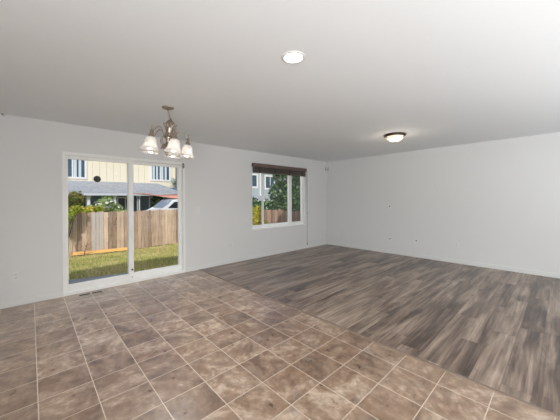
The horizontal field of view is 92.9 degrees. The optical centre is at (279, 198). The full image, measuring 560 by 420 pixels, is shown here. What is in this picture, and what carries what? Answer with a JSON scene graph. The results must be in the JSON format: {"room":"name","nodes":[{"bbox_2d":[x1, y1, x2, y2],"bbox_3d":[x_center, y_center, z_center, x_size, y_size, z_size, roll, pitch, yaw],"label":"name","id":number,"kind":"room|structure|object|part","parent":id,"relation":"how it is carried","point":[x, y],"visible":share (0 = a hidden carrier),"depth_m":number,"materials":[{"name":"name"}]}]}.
{"room":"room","nodes":[
{"label":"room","id":0,"kind":"room"},
{"bbox_2d":[0,114,326,302],"bbox_3d":[-1.489,0.204,5.309,8.050,2.560,0.150,0,0,-43],"label":"wall","id":1,"kind":"structure","parent":0,"point":[218,181],"depth_m":4.09,"materials":[{"name":"paint"}]},
{"bbox_2d":[12,271,19,280],"bbox_3d":[-3.388,0.992,3.413,0.072,0.116,0.009,0,0,-43],"label":"wall outlet","id":2,"kind":"object","parent":1,"relation":"attached to","point":[15,275],"visible":1,"depth_m":3.41,"materials":[{"name":"plastic"}]},
{"bbox_2d":[61,151,185,296],"bbox_3d":[-2.462,0.347,4.393,1.789,2.047,0.172,0,0,-43],"label":"door","id":3,"kind":"structure","parent":1,"relation":"in","point":[68,289],"depth_m":4.33,"materials":[{"name":"white plastic"}]},
{"bbox_2d":[93,176,100,181],"bbox_3d":[-2.777,-0.300,4.040,0.096,0.096,0.006,0,0,-43],"label":"round sticker","id":4,"kind":"object","parent":3,"relation":"attached to","point":[96,178],"visible":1,"depth_m":4.04,"materials":[{"name":"black"}]},
{"bbox_3d":[-2.733,0.352,4.081,0.878,1.940,0.040,0,0,-43],"label":"sliding panel","id":5,"kind":"part","parent":3,"relation":"part of","materials":[{"name":"glass"}]},
{"bbox_3d":[-2.174,0.348,4.672,0.900,1.940,0.040,0,0,-43],"label":"fixed panel","id":6,"kind":"part","parent":3,"relation":"part of","materials":[{"name":"glass"}]},
{"bbox_2d":[0,242,326,308],"bbox_3d":[-1.427,1.324,5.250,7.750,0.080,0.012,0,0,-43],"label":"baseboard","id":7,"kind":"structure","parent":1,"relation":"attached to","point":[33,299],"depth_m":5.13,"materials":[{"name":"paint"}]},
{"bbox_2d":[252,168,305,229],"bbox_3d":[-0.020,-0.028,6.680,1.820,1.473,0.164,0,0,-43],"label":"window","id":8,"kind":"structure","parent":1,"relation":"in","point":[302,221],"depth_m":6.94,"materials":[{"name":"white plastic"}]},
{"bbox_3d":[-0.526,-0.034,6.215,0.365,1.355,0.030,0,0,-43],"label":"sash","id":9,"kind":"part","parent":8,"relation":"part of","materials":[{"name":"white plastic"}]},
{"bbox_3d":[-0.098,-0.036,6.664,0.925,1.355,0.030,0,0,-43],"label":"sash","id":10,"kind":"part","parent":8,"relation":"part of","materials":[{"name":"white plastic"}]},
{"bbox_3d":[0.019,0.693,6.643,1.820,0.030,0.064,0,0,-43],"label":"sill","id":11,"kind":"part","parent":8,"relation":"part of","materials":[{"name":"white paint"}]},
{"bbox_2d":[252,163,307,244],"bbox_3d":[0.071,0.221,6.628,1.880,2.068,0.062,0,0,-43],"label":"window blind","id":12,"kind":"object","parent":8,"relation":"attached to","point":[257,167],"visible":1,"depth_m":6.51,"materials":[{"name":"brown wood"}]},
{"bbox_3d":[0.038,-0.604,6.609,1.768,0.018,0.048,0,0,-43],"label":"rail","id":13,"kind":"part","parent":12,"relation":"part of","materials":[{"name":"brown wood"}]},
{"bbox_3d":[0.418,-0.040,7.101,0.525,1.355,0.030,0,0,-43],"label":"sash","id":14,"kind":"part","parent":8,"relation":"part of","materials":[{"name":"white plastic"}]},
{"bbox_2d":[0,244,559,419],"bbox_3d":[1.564,1.406,2.065,8.050,0.120,8.750,0,0,-43],"label":"floor","id":15,"kind":"structure","parent":0,"point":[197,344],"depth_m":2.46,"materials":[{"name":"tile"}]},
{"bbox_2d":[77,290,103,296],"bbox_3d":[-2.734,1.369,3.845,0.310,0.005,0.110,0,0,-41],"label":"floor vent","id":16,"kind":"object","parent":15,"relation":"in","point":[100,291],"visible":1,"depth_m":3.84,"materials":[{"name":"metal"}]},
{"bbox_2d":[199,269,559,418],"bbox_3d":[1.389,1.344,1.995,0.036,0.006,8.588,0,0,-43],"label":"trim","id":17,"kind":"structure","parent":15,"relation":"on","point":[331,323],"depth_m":2.20,"materials":[{"name":"brown wood"}]},
{"bbox_2d":[0,0,559,161],"bbox_3d":[1.498,-1.153,2.119,8.050,0.120,8.900,0,0,-43],"label":"ceiling","id":18,"kind":"structure","parent":0,"point":[438,73],"depth_m":2.24,"materials":[{"name":"paint"}]},
{"bbox_2d":[139,106,194,158],"bbox_3d":[-1.319,-0.786,3.116,0.653,0.582,0.619,0,0,-43],"label":"chandelier","id":19,"kind":"object","parent":18,"relation":"hanging from","point":[171,148],"visible":1,"depth_m":3.09,"materials":[{"name":"white glass"}]},
{"bbox_3d":[-1.444,-0.613,2.946,0.217,0.157,0.198,0,0,-43],"label":"lamp shade","id":20,"kind":"part","parent":19,"relation":"part of","materials":[{"name":"white glass"}]},
{"bbox_3d":[-1.543,-0.613,3.182,0.217,0.157,0.198,0,0,-43],"label":"lamp shade","id":21,"kind":"part","parent":19,"relation":"part of","materials":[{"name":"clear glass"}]},
{"bbox_2d":[148,125,153,136],"bbox_3d":[-1.432,-0.744,2.951,0.070,0.152,0.070,0,0,-43],"label":"socket","id":22,"kind":"object","parent":19,"relation":"attached to","point":[151,134],"depth_m":2.94,"materials":[{"name":"beige metal"}]},
{"bbox_3d":[-1.350,-0.589,3.349,0.217,0.157,0.198,0,0,-43],"label":"lamp shade","id":23,"kind":"part","parent":19,"relation":"part of","materials":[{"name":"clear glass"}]},
{"bbox_3d":[-1.189,-0.590,2.967,0.217,0.157,0.198,0,0,-43],"label":"lamp shade","id":24,"kind":"part","parent":19,"relation":"part of","materials":[{"name":"white glass"}]},
{"bbox_2d":[172,128,177,138],"bbox_3d":[-1.178,-0.720,2.972,0.070,0.152,0.070,0,0,-43],"label":"socket","id":25,"kind":"object","parent":19,"relation":"attached to","point":[175,133],"depth_m":2.96,"materials":[{"name":"beige metal"}]},
{"bbox_3d":[-1.131,-0.574,3.216,0.217,0.157,0.198,0,0,-43],"label":"lamp shade","id":26,"kind":"part","parent":19,"relation":"part of","materials":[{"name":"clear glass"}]},
{"bbox_2d":[281,51,305,63],"bbox_3d":[0.103,-1.078,2.043,0.192,0.014,0.192,0,0,-43],"label":"recessed light","id":27,"kind":"object","parent":18,"relation":"in","point":[290,57],"visible":1,"depth_m":2.02,"materials":[{"name":"plastic"}]},
{"bbox_2d":[384,132,405,142],"bbox_3d":[1.964,-1.025,4.539,0.356,0.142,0.365,0,0,-43],"label":"flush ceiling light","id":28,"kind":"object","parent":18,"relation":"attached to","point":[394,137],"visible":1,"depth_m":4.44,"materials":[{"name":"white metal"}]},
{"bbox_3d":[1.961,-1.017,4.542,0.292,0.086,0.292,0,0,-43],"label":"lamp shade","id":29,"kind":"part","parent":28,"relation":"part of","materials":[{"name":"white glass"}]},
{"bbox_2d":[326,132,559,273],"bbox_3d":[4.385,0.109,4.823,0.150,2.440,8.600,0,0,-43],"label":"wall","id":30,"kind":"structure","parent":0,"point":[498,199],"depth_m":5.47,"materials":[{"name":"paint"}]},
{"bbox_2d":[327,242,559,278],"bbox_3d":[4.337,1.290,4.763,0.012,0.080,8.588,0,0,-43],"label":"baseboard","id":31,"kind":"structure","parent":30,"relation":"attached to","point":[506,268],"depth_m":5.45,"materials":[{"name":"paint"}]},
{"label":"outside","id":32,"kind":"structure","parent":0,"visible":0},
{"bbox_2d":[69,227,177,279],"bbox_3d":[-5.101,2.040,29.442,48.000,0.917,40.000,0,0,-43],"label":"ground","id":33,"kind":"structure","parent":32,"point":[155,246],"depth_m":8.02,"materials":[{"name":"plant"}]},
{"bbox_2d":[68,205,82,255],"bbox_3d":[-6.388,1.007,7.871,0.953,1.655,0.523,0,0,-43],"label":"climbing shrub","id":34,"kind":"object","parent":33,"relation":"on","point":[76,210],"visible":0.34,"depth_m":7.96,"materials":[{"name":"green plant"}]},
{"bbox_2d":[68,191,84,206],"bbox_3d":[-7.489,0.707,9.216,1.209,2.387,0.787,0,0,-43],"label":"shrub","id":35,"kind":"object","parent":33,"relation":"on","point":[72,200],"visible":0.36,"depth_m":9.33,"materials":[{"name":"green plant"}]},
{"bbox_2d":[79,205,104,223],"bbox_3d":[-6.413,1.051,8.947,0.945,1.667,0.501,0,0,-43],"label":"flowering shrub","id":36,"kind":"object","parent":33,"relation":"on","point":[88,209],"visible":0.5,"depth_m":8.91,"materials":[{"name":"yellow plant"}]},
{"bbox_2d":[70,247,126,255],"bbox_3d":[-5.801,1.701,8.621,1.562,0.144,0.052,0,0,-43],"label":"board","id":37,"kind":"object","parent":33,"relation":"on","point":[125,248],"visible":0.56,"depth_m":8.56,"materials":[{"name":"orange wood"}]},
{"bbox_2d":[69,271,137,283],"bbox_3d":[-1.822,1.701,6.222,11.000,0.330,1.650,0,0,-43],"label":"patio","id":38,"kind":"structure","parent":33,"relation":"on","point":[73,281],"depth_m":5.16,"materials":[{"name":"concrete"}]},
{"bbox_2d":[86,195,126,225],"bbox_3d":[-6.483,0.888,10.114,1.520,2.033,0.745,0,0,-43],"label":"rose bush","id":39,"kind":"object","parent":33,"relation":"on","point":[109,207],"visible":0.38,"depth_m":9.99,"materials":[{"name":"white plant"}]},
{"bbox_2d":[68,159,177,230],"bbox_3d":[-16.343,-2.322,17.939,17.900,9.050,10.320,0,0,-43],"label":"neighbor house","id":40,"kind":"structure","parent":33,"relation":"on","point":[156,180],"depth_m":18.61,"materials":[{"name":"paint"}]},
{"bbox_3d":[-13.537,-2.109,17.209,1.470,1.390,0.016,0,0,-43],"label":"pane","id":41,"kind":"part","parent":40,"relation":"part of","materials":[{"name":"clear glass"}]},
{"bbox_2d":[73,159,80,176],"bbox_3d":[-13.568,-2.109,17.159,1.207,1.370,0.008,0,0,-43],"label":"curtain","id":42,"kind":"object","parent":40,"relation":"hanging from","point":[76,163],"depth_m":17.40,"materials":[{"name":"white fabric"}]},
{"bbox_3d":[-11.446,0.949,15.914,0.220,2.450,0.210,0,0,-43],"label":"porch post","id":43,"kind":"part","parent":40,"relation":"part of","materials":[{"name":"paint"}]},
{"bbox_3d":[-11.039,0.496,18.991,0.910,1.110,0.016,0,0,-43],"label":"pane","id":44,"kind":"part","parent":40,"relation":"part of","materials":[{"name":"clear glass"}]},
{"bbox_3d":[-9.456,0.937,17.783,0.220,2.450,0.210,0,0,-43],"label":"porch post","id":45,"kind":"part","parent":40,"relation":"part of","materials":[{"name":"paint"}]},
{"bbox_2d":[153,166,166,179],"bbox_3d":[-9.489,-2.088,20.988,1.069,1.160,0.008,0,0,-43],"label":"curtain","id":46,"kind":"object","parent":40,"relation":"hanging from","point":[159,172],"depth_m":20.98,"materials":[{"name":"white fabric"}]},
{"bbox_3d":[-9.447,-2.088,21.049,1.330,1.180,0.016,0,0,-43],"label":"pane","id":47,"kind":"part","parent":40,"relation":"part of","materials":[{"name":"clear glass"}]},
{"bbox_2d":[68,209,177,256],"bbox_3d":[-5.455,1.246,9.251,10.853,1.685,0.165,0,0,-43],"label":"wooden fence","id":48,"kind":"object","parent":33,"relation":"on","point":[101,226],"visible":0.35,"depth_m":9.09,"materials":[{"name":"brown wood"}]},
{"bbox_2d":[134,193,177,209],"bbox_3d":[-6.899,0.842,16.446,3.300,2.410,2.600,0,0,-43],"label":"canopy","id":49,"kind":"object","parent":33,"relation":"on","point":[165,195],"visible":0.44,"depth_m":16.07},
{"bbox_2d":[150,196,164,207],"bbox_3d":[-7.524,0.893,16.668,1.278,2.316,0.866,0,0,-43],"label":"shrub","id":50,"kind":"object","parent":33,"relation":"on","point":[155,198],"visible":0.34,"depth_m":16.44,"materials":[{"name":"green plant"}]},
{"bbox_2d":[141,199,177,233],"bbox_3d":[-5.486,1.018,15.440,4.419,1.980,1.760,0,0,-43],"label":"van","id":51,"kind":"object","parent":33,"relation":"on","point":[169,204],"visible":0.09,"depth_m":14.16,"materials":[{"name":"paint"}]},
{"bbox_2d":[252,205,268,224],"bbox_3d":[-0.776,0.942,9.092,0.996,1.482,0.573,0,0,-36],"label":"shrub","id":52,"kind":"object","parent":33,"relation":"on","point":[256,213],"visible":0.46,"depth_m":9.01,"materials":[{"name":"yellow plant"}]},
{"bbox_2d":[252,169,280,209],"bbox_3d":[-4.798,-1.916,33.623,9.400,8.600,9.450,0,0,-43],"label":"neighbor house","id":53,"kind":"structure","parent":33,"relation":"on","point":[256,177],"depth_m":31.74,"materials":[{"name":"paint"}]},
{"bbox_3d":[-3.127,-2.096,31.097,1.000,1.320,0.016,0,0,-43],"label":"pane","id":54,"kind":"part","parent":53,"relation":"part of","materials":[{"name":"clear glass"}]},
{"bbox_3d":[-1.260,-2.012,32.849,1.360,1.410,0.016,0,0,-43],"label":"pane","id":55,"kind":"part","parent":53,"relation":"part of","materials":[{"name":"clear glass"}]},
{"bbox_2d":[252,196,286,209],"bbox_3d":[-0.980,0.770,22.528,4.519,2.486,2.093,0,0,-9],"label":"hedge","id":56,"kind":"object","parent":33,"relation":"on","point":[254,201],"visible":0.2,"depth_m":21.97,"materials":[{"name":"green plant"}]},
{"bbox_2d":[258,209,299,223],"bbox_3d":[0.258,1.144,11.024,0.110,1.420,4.900,0,0,-43],"label":"wooden fence","id":57,"kind":"object","parent":33,"relation":"on","point":[272,216],"visible":0.29,"depth_m":11.28,"materials":[{"name":"brown wood"}]},
{"bbox_3d":[-0.024,1.146,11.308,0.090,1.420,0.090,0,0,-43],"label":"post","id":58,"kind":"part","parent":57,"relation":"part of","materials":[{"name":"brown wood"}]},
{"bbox_2d":[268,174,299,210],"bbox_3d":[0.895,-0.435,16.185,3.328,4.674,2.000,0,0,-4],"label":"evergreen tree","id":59,"kind":"object","parent":33,"relation":"on","point":[280,186],"visible":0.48,"depth_m":15.66,"materials":[{"name":"green plant"}]}
]}

